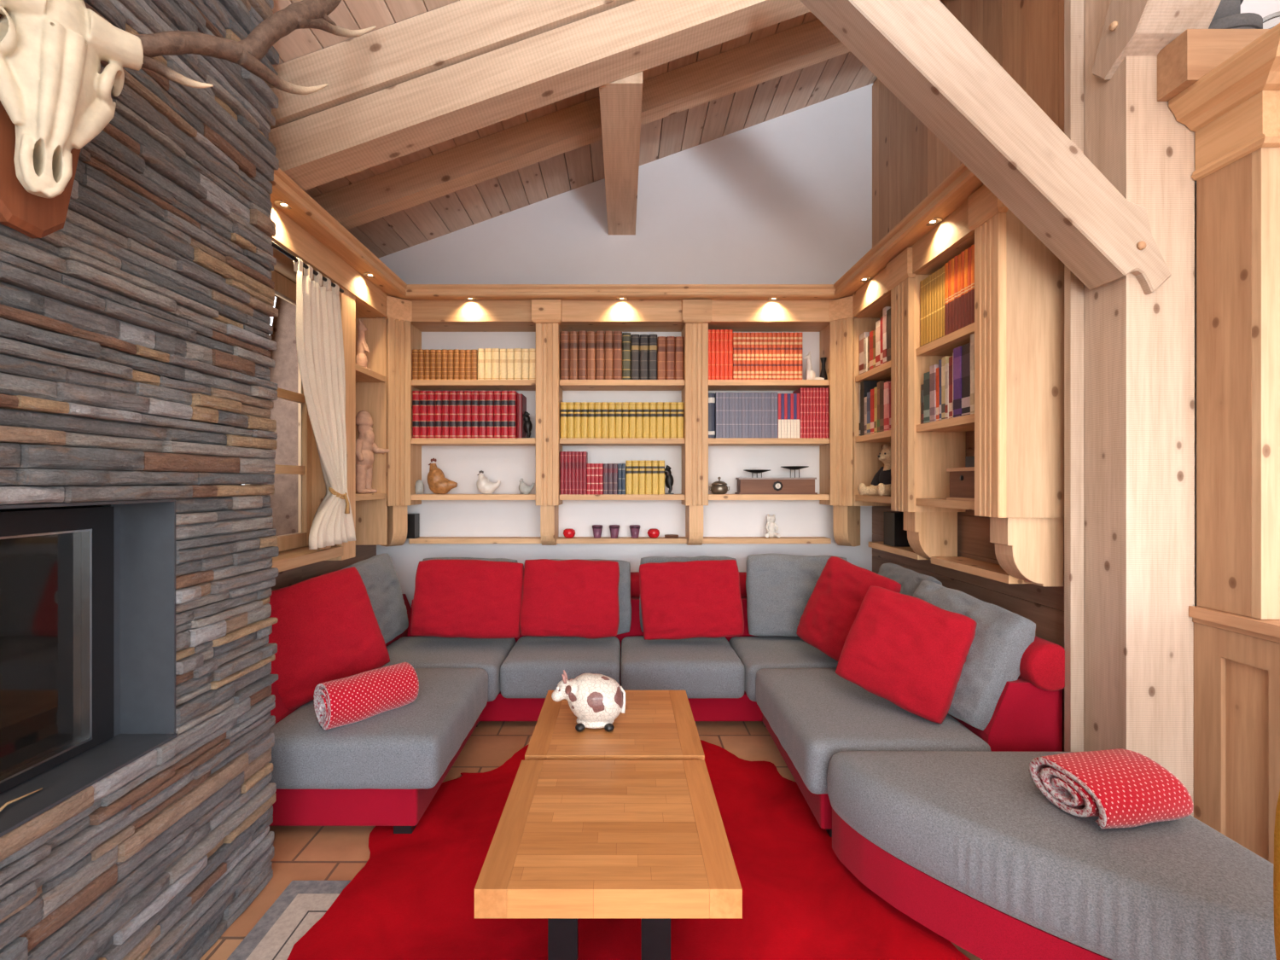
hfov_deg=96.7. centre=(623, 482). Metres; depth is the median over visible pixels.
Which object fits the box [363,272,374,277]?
spotlight
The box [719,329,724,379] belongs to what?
book
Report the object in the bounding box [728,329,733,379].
book
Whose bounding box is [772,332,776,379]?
book
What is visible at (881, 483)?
teddy bear
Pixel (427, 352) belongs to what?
book
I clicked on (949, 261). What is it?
book
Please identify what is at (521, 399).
book
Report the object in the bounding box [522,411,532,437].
bookend
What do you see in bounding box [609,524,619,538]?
tea glass
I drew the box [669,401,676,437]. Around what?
book
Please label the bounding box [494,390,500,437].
book
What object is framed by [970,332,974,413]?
book
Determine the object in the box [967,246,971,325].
book
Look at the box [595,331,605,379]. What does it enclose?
book
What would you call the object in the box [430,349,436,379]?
book
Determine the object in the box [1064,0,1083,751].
trim
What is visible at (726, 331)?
book
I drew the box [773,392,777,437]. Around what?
book
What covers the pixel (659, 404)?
book
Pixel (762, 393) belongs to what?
book
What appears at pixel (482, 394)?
book
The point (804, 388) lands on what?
book
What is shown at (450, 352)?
book
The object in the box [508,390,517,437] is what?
book
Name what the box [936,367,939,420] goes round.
book
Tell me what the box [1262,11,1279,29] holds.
glass jar
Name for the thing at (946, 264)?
book
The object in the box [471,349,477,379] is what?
book
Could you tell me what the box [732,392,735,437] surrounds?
book
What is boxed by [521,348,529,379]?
book
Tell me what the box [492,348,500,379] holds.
book
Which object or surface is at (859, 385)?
book
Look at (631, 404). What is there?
book
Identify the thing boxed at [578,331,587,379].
book
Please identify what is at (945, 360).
book
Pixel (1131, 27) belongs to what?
brace
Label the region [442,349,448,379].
book
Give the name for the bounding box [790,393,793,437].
book
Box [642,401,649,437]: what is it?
book
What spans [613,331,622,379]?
book
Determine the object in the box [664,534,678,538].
stack
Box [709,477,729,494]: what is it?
lidded pot
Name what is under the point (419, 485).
figurine
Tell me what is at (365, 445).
gnome figurine
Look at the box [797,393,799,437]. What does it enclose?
book
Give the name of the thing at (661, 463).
book
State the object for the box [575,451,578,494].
book
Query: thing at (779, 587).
cushion
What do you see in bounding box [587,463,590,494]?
book
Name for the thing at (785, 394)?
book
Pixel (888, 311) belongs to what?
book
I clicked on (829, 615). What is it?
cushion
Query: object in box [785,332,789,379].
book
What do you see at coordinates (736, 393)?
book
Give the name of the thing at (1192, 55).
cross beam
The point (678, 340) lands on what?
book
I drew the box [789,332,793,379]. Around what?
book
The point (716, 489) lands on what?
bowl
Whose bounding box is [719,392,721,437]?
book
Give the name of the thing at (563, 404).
book
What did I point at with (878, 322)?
book
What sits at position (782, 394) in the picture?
book
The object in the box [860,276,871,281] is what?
spotlight
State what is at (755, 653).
seat cushion
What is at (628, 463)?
book
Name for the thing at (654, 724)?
coffee table
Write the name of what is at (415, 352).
book
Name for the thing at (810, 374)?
figurine
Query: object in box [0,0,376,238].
trophy
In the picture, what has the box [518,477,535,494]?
figurine
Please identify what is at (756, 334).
book
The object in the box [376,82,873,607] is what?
wall
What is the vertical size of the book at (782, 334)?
0.318 m
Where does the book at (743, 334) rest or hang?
on the bookcase at (547, 311)
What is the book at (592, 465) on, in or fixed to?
on the bookcase at (547, 311)
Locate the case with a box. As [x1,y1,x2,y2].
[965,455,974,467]
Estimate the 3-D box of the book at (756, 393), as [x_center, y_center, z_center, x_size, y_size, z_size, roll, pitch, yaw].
[0.881,-0.443,3.857,0.021,0.305,0.166,0,0,0]
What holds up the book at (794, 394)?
on the bookcase at (547, 311)
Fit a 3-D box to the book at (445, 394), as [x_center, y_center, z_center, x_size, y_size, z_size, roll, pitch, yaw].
[-1.187,-0.448,3.870,0.048,0.315,0.191,0,0,0]
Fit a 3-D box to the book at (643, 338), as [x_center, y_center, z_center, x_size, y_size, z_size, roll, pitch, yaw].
[0.136,-0.828,3.876,0.057,0.305,0.201,0,0,0]
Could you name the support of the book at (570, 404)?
on the bookcase at (547, 311)
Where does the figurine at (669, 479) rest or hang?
on the bookcase at (547, 311)
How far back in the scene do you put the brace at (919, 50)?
1.90 m
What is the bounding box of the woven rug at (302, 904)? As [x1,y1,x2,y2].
[226,880,350,959]
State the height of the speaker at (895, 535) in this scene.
0.200 m
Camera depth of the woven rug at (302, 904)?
1.76 m
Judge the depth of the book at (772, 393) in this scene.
3.77 m
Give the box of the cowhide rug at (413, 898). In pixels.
[286,739,970,959]
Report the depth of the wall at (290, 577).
3.21 m
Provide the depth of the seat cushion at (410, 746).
2.16 m
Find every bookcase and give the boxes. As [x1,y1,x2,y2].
[268,168,407,560]
[355,284,890,546]
[833,162,1064,586]
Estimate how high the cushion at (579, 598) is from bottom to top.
0.455 m
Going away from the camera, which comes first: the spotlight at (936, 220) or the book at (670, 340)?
the spotlight at (936, 220)
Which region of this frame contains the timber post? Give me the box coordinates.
[1083,0,1194,816]
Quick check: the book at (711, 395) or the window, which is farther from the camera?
the book at (711, 395)
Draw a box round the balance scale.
[734,465,817,494]
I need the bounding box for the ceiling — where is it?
[271,0,877,258]
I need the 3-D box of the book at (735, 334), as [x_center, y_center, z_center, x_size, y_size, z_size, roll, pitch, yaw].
[0.741,-0.835,3.871,0.028,0.318,0.191,0,0,0]
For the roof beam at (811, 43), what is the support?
attached to the ceiling
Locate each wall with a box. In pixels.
[270,269,376,590]
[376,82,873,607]
[872,0,1064,751]
[1194,0,1279,605]
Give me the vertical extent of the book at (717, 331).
0.338 m
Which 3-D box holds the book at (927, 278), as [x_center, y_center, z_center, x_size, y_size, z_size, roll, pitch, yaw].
[1.579,-0.843,2.812,0.171,0.334,0.023,0,0,0]
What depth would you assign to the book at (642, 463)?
3.78 m
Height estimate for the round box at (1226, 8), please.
0.129 m
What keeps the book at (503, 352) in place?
on the bookcase at (547, 311)
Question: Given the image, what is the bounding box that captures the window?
[261,270,343,572]
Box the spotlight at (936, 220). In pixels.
[925,217,942,225]
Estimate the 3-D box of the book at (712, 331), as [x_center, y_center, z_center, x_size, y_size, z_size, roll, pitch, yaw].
[0.596,-0.845,3.871,0.027,0.338,0.191,0,0,0]
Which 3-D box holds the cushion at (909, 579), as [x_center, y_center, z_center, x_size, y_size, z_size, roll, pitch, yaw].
[1.493,0.709,3.101,0.240,0.479,0.599,0,0,6]
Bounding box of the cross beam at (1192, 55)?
[1157,29,1269,101]
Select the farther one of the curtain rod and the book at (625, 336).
the book at (625, 336)
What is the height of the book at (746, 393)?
0.305 m
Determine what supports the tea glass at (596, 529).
on the bookcase at (547, 311)
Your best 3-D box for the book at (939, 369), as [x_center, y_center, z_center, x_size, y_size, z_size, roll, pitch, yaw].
[1.575,-0.436,2.697,0.151,0.290,0.021,0,0,0]
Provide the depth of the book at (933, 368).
2.75 m
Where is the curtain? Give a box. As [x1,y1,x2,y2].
[293,256,355,549]
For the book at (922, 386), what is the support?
on the bookcase at (1017, 421)
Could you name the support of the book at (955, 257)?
on the bookcase at (1017, 421)
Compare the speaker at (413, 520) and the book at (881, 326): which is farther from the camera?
the speaker at (413, 520)
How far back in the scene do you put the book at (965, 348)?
2.50 m
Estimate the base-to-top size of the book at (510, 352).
0.211 m
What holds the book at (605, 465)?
on the bookcase at (547, 311)
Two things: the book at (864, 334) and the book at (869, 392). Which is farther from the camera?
the book at (864, 334)
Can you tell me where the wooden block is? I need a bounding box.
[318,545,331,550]
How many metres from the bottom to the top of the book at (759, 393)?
0.305 m
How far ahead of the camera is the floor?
2.22 m
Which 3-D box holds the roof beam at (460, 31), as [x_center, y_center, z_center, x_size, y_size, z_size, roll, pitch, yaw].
[0.235,-2.144,2.374,3.999,1.586,0.172,0,0,0]
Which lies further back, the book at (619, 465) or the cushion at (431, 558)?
the book at (619, 465)
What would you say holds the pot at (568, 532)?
on the bookcase at (547, 311)
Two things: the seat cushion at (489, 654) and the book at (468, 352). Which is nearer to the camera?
the seat cushion at (489, 654)
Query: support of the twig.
on the fireplace
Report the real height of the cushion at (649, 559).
0.484 m
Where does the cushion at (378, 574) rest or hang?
on the sofa
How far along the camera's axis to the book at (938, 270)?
2.71 m
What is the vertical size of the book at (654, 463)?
0.225 m
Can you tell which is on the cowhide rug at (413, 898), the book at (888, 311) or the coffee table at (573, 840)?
the coffee table at (573, 840)
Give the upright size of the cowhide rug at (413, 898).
0.005 m
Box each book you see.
[412,349,418,379]
[412,390,419,437]
[418,349,424,379]
[419,390,427,437]
[424,349,430,379]
[427,390,434,437]
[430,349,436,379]
[434,390,442,437]
[436,349,442,379]
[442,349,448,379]
[442,390,449,437]
[448,349,453,379]
[449,390,456,437]
[453,349,459,379]
[456,390,464,437]
[459,349,465,379]
[464,390,471,437]
[465,349,471,379]
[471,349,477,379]
[471,390,478,437]
[477,348,484,379]
[478,390,486,437]
[484,348,492,379]
[486,390,494,437]
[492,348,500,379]
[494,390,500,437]
[500,348,506,379]
[500,390,508,437]
[506,348,514,379]
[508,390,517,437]
[514,348,522,379]
[517,393,526,437]
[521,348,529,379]
[529,348,535,379]
[560,331,569,379]
[560,401,567,437]
[560,451,564,494]
[564,451,567,494]
[567,401,574,437]
[567,451,571,494]
[569,331,578,379]
[571,451,575,494]
[574,401,581,437]
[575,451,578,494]
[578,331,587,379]
[578,451,582,494]
[581,401,587,437]
[582,451,587,494]
[587,331,595,379]
[587,401,594,437]
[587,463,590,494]
[590,463,594,494]
[594,401,601,437]
[594,463,599,494]
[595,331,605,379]
[599,463,603,494]
[601,401,608,437]
[603,463,608,494]
[605,331,613,379]
[608,401,615,437]
[608,463,612,494]
[612,463,617,494]
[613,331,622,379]
[615,401,622,437]
[617,463,622,494]
[622,332,630,379]
[622,401,628,437]
[622,463,625,494]
[625,460,632,494]
[628,401,635,437]
[630,334,639,379]
[632,460,639,494]
[635,401,642,437]
[639,460,645,494]
[640,334,648,379]
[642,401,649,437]
[645,460,651,494]
[648,334,657,379]
[649,401,656,437]
[651,460,658,494]
[656,401,663,437]
[657,336,666,379]
[658,460,664,494]
[663,401,669,437]
[666,336,674,379]
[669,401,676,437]
[674,336,683,379]
[676,401,683,437]
[708,329,710,379]
[708,392,715,437]
[710,329,715,379]
[715,329,719,379]
[715,392,719,437]
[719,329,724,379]
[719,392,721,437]
[721,392,725,437]
[723,329,728,379]
[725,392,728,437]
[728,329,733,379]
[728,392,732,437]
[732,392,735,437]
[733,332,737,379]
[735,392,738,437]
[737,332,741,379]
[738,392,741,437]
[741,332,745,379]
[741,392,744,437]
[744,392,748,437]
[745,332,750,379]
[748,392,751,437]
[750,332,754,379]
[751,392,755,437]
[754,332,758,379]
[755,392,757,437]
[757,392,761,437]
[758,332,763,379]
[761,392,764,437]
[763,332,767,379]
[764,392,767,437]
[768,332,772,379]
[768,392,771,437]
[771,392,774,437]
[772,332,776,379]
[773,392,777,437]
[776,332,780,379]
[777,393,780,437]
[780,332,785,379]
[780,393,784,437]
[784,393,787,437]
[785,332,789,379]
[787,393,790,437]
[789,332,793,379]
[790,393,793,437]
[792,387,802,437]
[793,332,797,379]
[793,393,797,437]
[797,332,802,379]
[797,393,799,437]
[802,387,806,437]
[806,387,809,437]
[809,387,813,437]
[813,387,815,437]
[815,387,819,437]
[819,387,822,437]
[822,387,826,437]
[826,387,828,437]
[859,331,869,374]
[859,384,860,436]
[860,380,880,436]
[863,337,867,372]
[864,396,866,435]
[866,391,870,434]
[867,336,869,371]
[869,330,873,370]
[870,388,873,433]
[872,329,875,368]
[873,386,877,433]
[875,319,880,366]
[876,380,890,432]
[879,317,883,365]
[879,381,885,431]
[882,306,890,363]
[884,381,890,430]
[886,308,890,361]
[889,382,890,430]
[919,280,923,347]
[920,384,924,424]
[923,279,925,345]
[923,372,929,423]
[925,277,928,344]
[927,274,930,343]
[929,364,939,422]
[930,273,933,342]
[933,271,936,340]
[936,269,939,339]
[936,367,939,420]
[938,359,941,420]
[939,267,942,337]
[941,356,949,419]
[942,265,944,337]
[944,262,948,336]
[945,362,948,418]
[948,260,951,334]
[948,356,952,418]
[950,258,954,332]
[952,353,953,418]
[953,346,961,417]
[954,256,957,331]
[957,254,960,330]
[960,250,964,328]
[961,343,970,415]
[964,249,967,326]
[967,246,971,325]
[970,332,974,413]
[971,244,974,323]
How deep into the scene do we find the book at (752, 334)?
3.78 m
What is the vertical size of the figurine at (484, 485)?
0.162 m
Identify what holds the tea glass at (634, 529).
on the bookcase at (547, 311)
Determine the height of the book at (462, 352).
0.204 m
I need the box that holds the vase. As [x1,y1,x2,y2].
[819,357,827,379]
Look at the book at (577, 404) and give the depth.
3.78 m
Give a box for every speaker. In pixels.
[406,513,419,538]
[884,512,910,546]
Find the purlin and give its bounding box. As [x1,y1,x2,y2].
[599,71,642,234]
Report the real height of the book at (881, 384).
0.290 m
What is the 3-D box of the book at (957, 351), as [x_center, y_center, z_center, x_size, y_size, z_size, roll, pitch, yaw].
[1.572,-0.448,2.558,0.151,0.315,0.053,0,0,0]
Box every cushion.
[267,566,389,709]
[268,668,488,789]
[321,553,408,643]
[381,635,516,701]
[410,558,523,638]
[422,557,517,562]
[500,636,620,698]
[519,558,619,639]
[549,558,631,634]
[620,635,744,698]
[639,555,737,632]
[639,559,744,639]
[729,635,837,701]
[745,553,847,636]
[756,668,991,794]
[796,556,901,661]
[835,585,977,724]
[877,563,942,596]
[913,580,1035,730]
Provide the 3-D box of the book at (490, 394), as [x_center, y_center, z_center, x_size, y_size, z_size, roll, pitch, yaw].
[-0.891,-0.448,3.870,0.048,0.315,0.191,0,0,0]
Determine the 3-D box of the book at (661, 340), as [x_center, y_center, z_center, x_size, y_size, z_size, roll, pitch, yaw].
[0.253,-0.822,3.876,0.057,0.292,0.201,0,0,0]
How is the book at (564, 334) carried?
on the bookcase at (547, 311)
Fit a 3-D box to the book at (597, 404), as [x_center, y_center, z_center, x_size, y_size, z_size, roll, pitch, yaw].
[-0.171,-0.411,3.859,0.044,0.240,0.166,0,0,0]
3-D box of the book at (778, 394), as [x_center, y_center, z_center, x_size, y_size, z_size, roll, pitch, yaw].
[1.035,-0.440,3.859,0.020,0.298,0.166,0,0,0]
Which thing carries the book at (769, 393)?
on the bookcase at (547, 311)
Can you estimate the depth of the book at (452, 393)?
3.78 m
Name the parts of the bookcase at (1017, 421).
shelf, shelf, shelf, shelf, cornice, shelf, shelf, shelf, shelf, panel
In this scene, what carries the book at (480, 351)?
on the bookcase at (547, 311)
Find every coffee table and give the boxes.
[474,760,742,959]
[524,690,704,760]
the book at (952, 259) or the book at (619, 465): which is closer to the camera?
the book at (952, 259)
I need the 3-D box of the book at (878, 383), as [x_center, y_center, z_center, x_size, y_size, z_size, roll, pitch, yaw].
[1.577,-0.441,3.347,0.151,0.300,0.058,0,0,0]
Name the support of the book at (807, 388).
on the bookcase at (547, 311)
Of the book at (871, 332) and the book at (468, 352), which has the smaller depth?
the book at (871, 332)
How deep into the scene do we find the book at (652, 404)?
3.78 m
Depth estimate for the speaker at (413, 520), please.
3.85 m
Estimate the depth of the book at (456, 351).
3.78 m
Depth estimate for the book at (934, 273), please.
2.74 m
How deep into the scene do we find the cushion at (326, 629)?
2.57 m
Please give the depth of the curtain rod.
2.54 m
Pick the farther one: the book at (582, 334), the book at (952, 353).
the book at (582, 334)
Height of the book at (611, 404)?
0.240 m
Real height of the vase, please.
0.162 m
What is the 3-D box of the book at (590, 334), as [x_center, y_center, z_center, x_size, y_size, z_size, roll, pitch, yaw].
[-0.216,-0.839,3.875,0.057,0.326,0.201,0,0,0]
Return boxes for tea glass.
[592,524,602,538]
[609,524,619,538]
[629,524,639,538]
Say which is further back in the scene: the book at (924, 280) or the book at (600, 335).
the book at (600, 335)
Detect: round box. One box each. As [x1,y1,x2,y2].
[1208,12,1262,29]
[1211,0,1243,21]
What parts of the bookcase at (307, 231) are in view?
cornice, shelf, shelf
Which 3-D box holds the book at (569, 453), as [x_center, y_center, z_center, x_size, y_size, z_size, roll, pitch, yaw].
[-0.360,-0.061,3.857,0.024,0.285,0.166,0,0,0]
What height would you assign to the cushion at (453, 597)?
0.453 m
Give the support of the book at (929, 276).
on the bookcase at (1017, 421)
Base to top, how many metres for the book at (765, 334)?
0.318 m
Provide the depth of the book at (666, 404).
3.78 m
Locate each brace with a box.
[799,0,1170,294]
[1091,0,1221,80]
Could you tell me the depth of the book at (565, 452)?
3.78 m
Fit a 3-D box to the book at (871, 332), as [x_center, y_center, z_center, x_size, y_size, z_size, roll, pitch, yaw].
[1.577,-0.796,3.453,0.151,0.240,0.048,0,0,0]
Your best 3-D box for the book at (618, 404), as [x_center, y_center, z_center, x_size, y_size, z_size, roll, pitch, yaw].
[-0.034,-0.411,3.859,0.044,0.240,0.166,0,0,0]
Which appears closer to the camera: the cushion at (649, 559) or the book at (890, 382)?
the book at (890, 382)
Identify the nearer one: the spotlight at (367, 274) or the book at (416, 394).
the spotlight at (367, 274)
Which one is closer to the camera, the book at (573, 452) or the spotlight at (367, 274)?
the spotlight at (367, 274)
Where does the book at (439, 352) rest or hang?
on the bookcase at (547, 311)
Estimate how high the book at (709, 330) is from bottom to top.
0.338 m
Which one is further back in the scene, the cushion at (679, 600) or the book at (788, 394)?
the book at (788, 394)
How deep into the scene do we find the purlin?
2.94 m
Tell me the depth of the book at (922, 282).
2.85 m
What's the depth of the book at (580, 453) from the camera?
3.78 m
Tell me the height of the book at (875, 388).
0.275 m
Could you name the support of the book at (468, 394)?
on the bookcase at (547, 311)
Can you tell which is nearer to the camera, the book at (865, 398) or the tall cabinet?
the tall cabinet
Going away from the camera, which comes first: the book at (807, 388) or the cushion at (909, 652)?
the cushion at (909, 652)
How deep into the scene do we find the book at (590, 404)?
3.78 m
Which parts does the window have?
pane, frame, sill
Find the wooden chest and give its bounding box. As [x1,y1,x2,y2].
[946,466,974,500]
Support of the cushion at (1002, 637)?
on the sofa
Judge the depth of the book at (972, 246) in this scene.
2.44 m
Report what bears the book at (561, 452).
on the bookcase at (547, 311)
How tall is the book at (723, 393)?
0.305 m
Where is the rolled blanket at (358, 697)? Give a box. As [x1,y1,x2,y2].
[313,662,418,729]
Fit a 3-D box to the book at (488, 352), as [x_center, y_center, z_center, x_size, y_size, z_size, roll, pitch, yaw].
[-0.900,-0.782,3.847,0.047,0.214,0.141,0,0,0]
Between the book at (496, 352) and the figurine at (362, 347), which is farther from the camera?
the book at (496, 352)
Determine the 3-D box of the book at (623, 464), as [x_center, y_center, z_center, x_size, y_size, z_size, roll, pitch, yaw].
[-0.001,-0.021,3.859,0.024,0.205,0.166,0,0,0]
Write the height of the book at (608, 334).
0.328 m
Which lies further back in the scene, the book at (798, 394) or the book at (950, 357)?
the book at (798, 394)
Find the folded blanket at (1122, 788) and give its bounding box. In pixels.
[1028,748,1193,828]
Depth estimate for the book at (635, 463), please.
3.78 m
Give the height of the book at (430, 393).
0.315 m
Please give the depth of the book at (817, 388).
3.78 m
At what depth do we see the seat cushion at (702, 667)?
3.05 m
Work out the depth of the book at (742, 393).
3.78 m
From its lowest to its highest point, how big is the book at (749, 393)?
0.305 m
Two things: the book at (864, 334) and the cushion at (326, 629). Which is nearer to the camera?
the cushion at (326, 629)
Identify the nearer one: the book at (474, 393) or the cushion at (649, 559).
the cushion at (649, 559)
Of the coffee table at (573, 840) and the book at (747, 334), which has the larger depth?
the book at (747, 334)
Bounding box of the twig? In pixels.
[0,787,42,811]
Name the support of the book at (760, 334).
on the bookcase at (547, 311)
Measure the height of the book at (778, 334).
0.318 m
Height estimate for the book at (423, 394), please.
0.315 m
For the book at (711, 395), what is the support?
on the bookcase at (547, 311)
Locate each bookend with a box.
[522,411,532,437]
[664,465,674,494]
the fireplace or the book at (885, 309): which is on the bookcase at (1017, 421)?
the book at (885, 309)
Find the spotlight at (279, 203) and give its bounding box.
[273,199,291,209]
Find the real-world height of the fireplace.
3.079 m
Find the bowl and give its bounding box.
[710,484,727,494]
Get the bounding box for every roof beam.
[267,0,810,191]
[269,0,634,129]
[312,18,849,229]
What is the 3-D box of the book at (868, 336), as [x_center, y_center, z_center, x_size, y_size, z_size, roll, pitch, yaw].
[1.579,-0.786,3.493,0.151,0.220,0.029,0,0,0]
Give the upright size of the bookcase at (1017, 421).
1.669 m
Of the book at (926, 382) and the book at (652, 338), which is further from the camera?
the book at (652, 338)
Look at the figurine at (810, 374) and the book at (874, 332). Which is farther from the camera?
the figurine at (810, 374)
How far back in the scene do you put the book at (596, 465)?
3.78 m
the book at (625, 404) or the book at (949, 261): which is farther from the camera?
the book at (625, 404)
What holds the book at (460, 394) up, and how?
on the bookcase at (547, 311)
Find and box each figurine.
[355,317,371,370]
[355,409,389,493]
[415,479,424,494]
[426,458,457,494]
[476,470,500,494]
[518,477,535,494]
[551,669,625,731]
[764,514,780,537]
[803,350,824,379]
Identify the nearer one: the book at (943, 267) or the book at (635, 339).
the book at (943, 267)
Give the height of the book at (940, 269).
0.334 m
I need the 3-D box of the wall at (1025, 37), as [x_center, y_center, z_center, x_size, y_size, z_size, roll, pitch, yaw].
[1.836,-0.703,3.115,0.200,4.130,1.970,0,0,0]
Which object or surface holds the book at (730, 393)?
on the bookcase at (547, 311)
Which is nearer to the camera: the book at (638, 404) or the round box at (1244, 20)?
the round box at (1244, 20)
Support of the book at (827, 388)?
on the bookcase at (547, 311)
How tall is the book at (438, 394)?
0.315 m
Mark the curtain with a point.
(318, 323)
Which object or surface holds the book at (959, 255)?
on the bookcase at (1017, 421)
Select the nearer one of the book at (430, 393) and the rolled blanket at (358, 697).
the rolled blanket at (358, 697)
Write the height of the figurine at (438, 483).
0.244 m
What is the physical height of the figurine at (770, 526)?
0.159 m
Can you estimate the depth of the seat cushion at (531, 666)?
3.07 m
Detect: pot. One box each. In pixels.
[563,528,575,538]
[647,528,659,538]
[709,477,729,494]
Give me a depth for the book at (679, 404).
3.78 m
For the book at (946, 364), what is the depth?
2.63 m
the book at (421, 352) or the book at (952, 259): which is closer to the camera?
the book at (952, 259)
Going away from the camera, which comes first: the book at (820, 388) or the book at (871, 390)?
the book at (871, 390)
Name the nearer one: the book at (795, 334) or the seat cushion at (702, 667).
the seat cushion at (702, 667)
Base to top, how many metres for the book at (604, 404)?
0.240 m
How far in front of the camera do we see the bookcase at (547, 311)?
3.71 m
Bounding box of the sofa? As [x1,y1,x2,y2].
[268,571,1064,837]
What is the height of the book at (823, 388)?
0.336 m
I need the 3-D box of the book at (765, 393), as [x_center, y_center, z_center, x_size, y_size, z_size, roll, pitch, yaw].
[0.946,-0.443,3.858,0.021,0.305,0.166,0,0,0]
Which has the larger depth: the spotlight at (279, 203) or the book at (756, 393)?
the book at (756, 393)
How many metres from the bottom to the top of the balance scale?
0.187 m
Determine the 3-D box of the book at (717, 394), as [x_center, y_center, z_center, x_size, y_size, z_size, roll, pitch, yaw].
[0.622,-0.443,3.858,0.021,0.305,0.166,0,0,0]
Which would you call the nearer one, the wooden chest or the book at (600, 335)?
the wooden chest
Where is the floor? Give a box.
[199,721,982,959]
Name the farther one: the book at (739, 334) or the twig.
the book at (739, 334)
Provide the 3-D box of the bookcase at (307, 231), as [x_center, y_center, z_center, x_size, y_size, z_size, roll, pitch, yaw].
[-1.552,-0.415,2.950,0.357,1.674,1.990,0,0,0]
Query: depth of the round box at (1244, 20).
1.91 m
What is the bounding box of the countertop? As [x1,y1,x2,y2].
[1188,605,1279,643]
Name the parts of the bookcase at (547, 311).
corner panel, corner post, shelf, shelf, shelf, shelf, cornice, shelf, shelf, shelf, shelf, shelf, shelf, shelf, shelf, corner post, corner panel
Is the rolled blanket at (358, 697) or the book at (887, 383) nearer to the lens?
the rolled blanket at (358, 697)
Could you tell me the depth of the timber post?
1.93 m
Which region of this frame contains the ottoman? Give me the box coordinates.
[826,750,1276,959]
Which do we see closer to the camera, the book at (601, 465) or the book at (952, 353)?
the book at (952, 353)
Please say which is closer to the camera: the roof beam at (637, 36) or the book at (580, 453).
the roof beam at (637, 36)
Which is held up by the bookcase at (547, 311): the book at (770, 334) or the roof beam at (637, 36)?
the book at (770, 334)
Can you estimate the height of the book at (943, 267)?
0.336 m
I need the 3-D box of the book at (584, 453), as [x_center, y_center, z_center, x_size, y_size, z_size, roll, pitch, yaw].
[-0.261,-0.061,3.857,0.024,0.285,0.166,0,0,0]
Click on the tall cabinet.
(1232, 111)
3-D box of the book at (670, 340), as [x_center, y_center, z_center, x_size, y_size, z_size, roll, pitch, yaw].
[0.312,-0.823,3.876,0.057,0.294,0.201,0,0,0]
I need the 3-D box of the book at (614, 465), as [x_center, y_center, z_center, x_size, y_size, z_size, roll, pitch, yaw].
[-0.056,-0.021,3.858,0.031,0.205,0.166,0,0,0]
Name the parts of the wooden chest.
lid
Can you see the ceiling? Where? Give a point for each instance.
(843, 73)
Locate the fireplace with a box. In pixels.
[0,0,279,959]
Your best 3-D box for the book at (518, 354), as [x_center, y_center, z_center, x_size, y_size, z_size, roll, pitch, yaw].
[-0.704,-0.782,3.845,0.047,0.214,0.141,0,0,0]
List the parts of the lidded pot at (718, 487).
lid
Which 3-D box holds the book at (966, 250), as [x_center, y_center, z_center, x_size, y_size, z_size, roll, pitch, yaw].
[1.580,-0.847,2.492,0.171,0.342,0.024,0,0,0]
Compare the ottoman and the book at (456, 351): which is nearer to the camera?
the ottoman
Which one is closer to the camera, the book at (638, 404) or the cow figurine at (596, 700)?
the cow figurine at (596, 700)
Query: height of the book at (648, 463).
0.225 m
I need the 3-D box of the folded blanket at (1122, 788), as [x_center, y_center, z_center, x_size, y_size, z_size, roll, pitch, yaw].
[1.398,0.874,1.649,0.336,0.153,0.246,0,0,-12]
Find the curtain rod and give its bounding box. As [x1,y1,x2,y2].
[271,240,343,292]
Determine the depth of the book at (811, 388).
3.78 m
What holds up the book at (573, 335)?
on the bookcase at (547, 311)
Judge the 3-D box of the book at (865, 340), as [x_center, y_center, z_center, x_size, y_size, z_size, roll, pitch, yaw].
[1.569,-0.783,3.526,0.151,0.215,0.034,0,0,0]
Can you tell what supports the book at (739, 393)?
on the bookcase at (547, 311)
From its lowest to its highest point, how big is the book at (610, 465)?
0.205 m
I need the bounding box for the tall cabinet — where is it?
[1168,23,1279,863]
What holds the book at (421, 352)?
on the bookcase at (547, 311)
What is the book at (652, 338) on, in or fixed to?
on the bookcase at (547, 311)
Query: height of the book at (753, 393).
0.305 m
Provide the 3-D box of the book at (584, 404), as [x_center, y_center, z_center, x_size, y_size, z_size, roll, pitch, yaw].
[-0.262,-0.411,3.859,0.044,0.240,0.166,0,0,0]
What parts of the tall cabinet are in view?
cornice, frame, frame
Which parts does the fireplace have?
door glass, door frame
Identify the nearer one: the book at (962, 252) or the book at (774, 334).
the book at (962, 252)
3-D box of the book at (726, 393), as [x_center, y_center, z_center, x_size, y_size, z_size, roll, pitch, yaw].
[0.687,-0.443,3.857,0.021,0.305,0.166,0,0,0]
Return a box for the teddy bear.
[857,444,890,495]

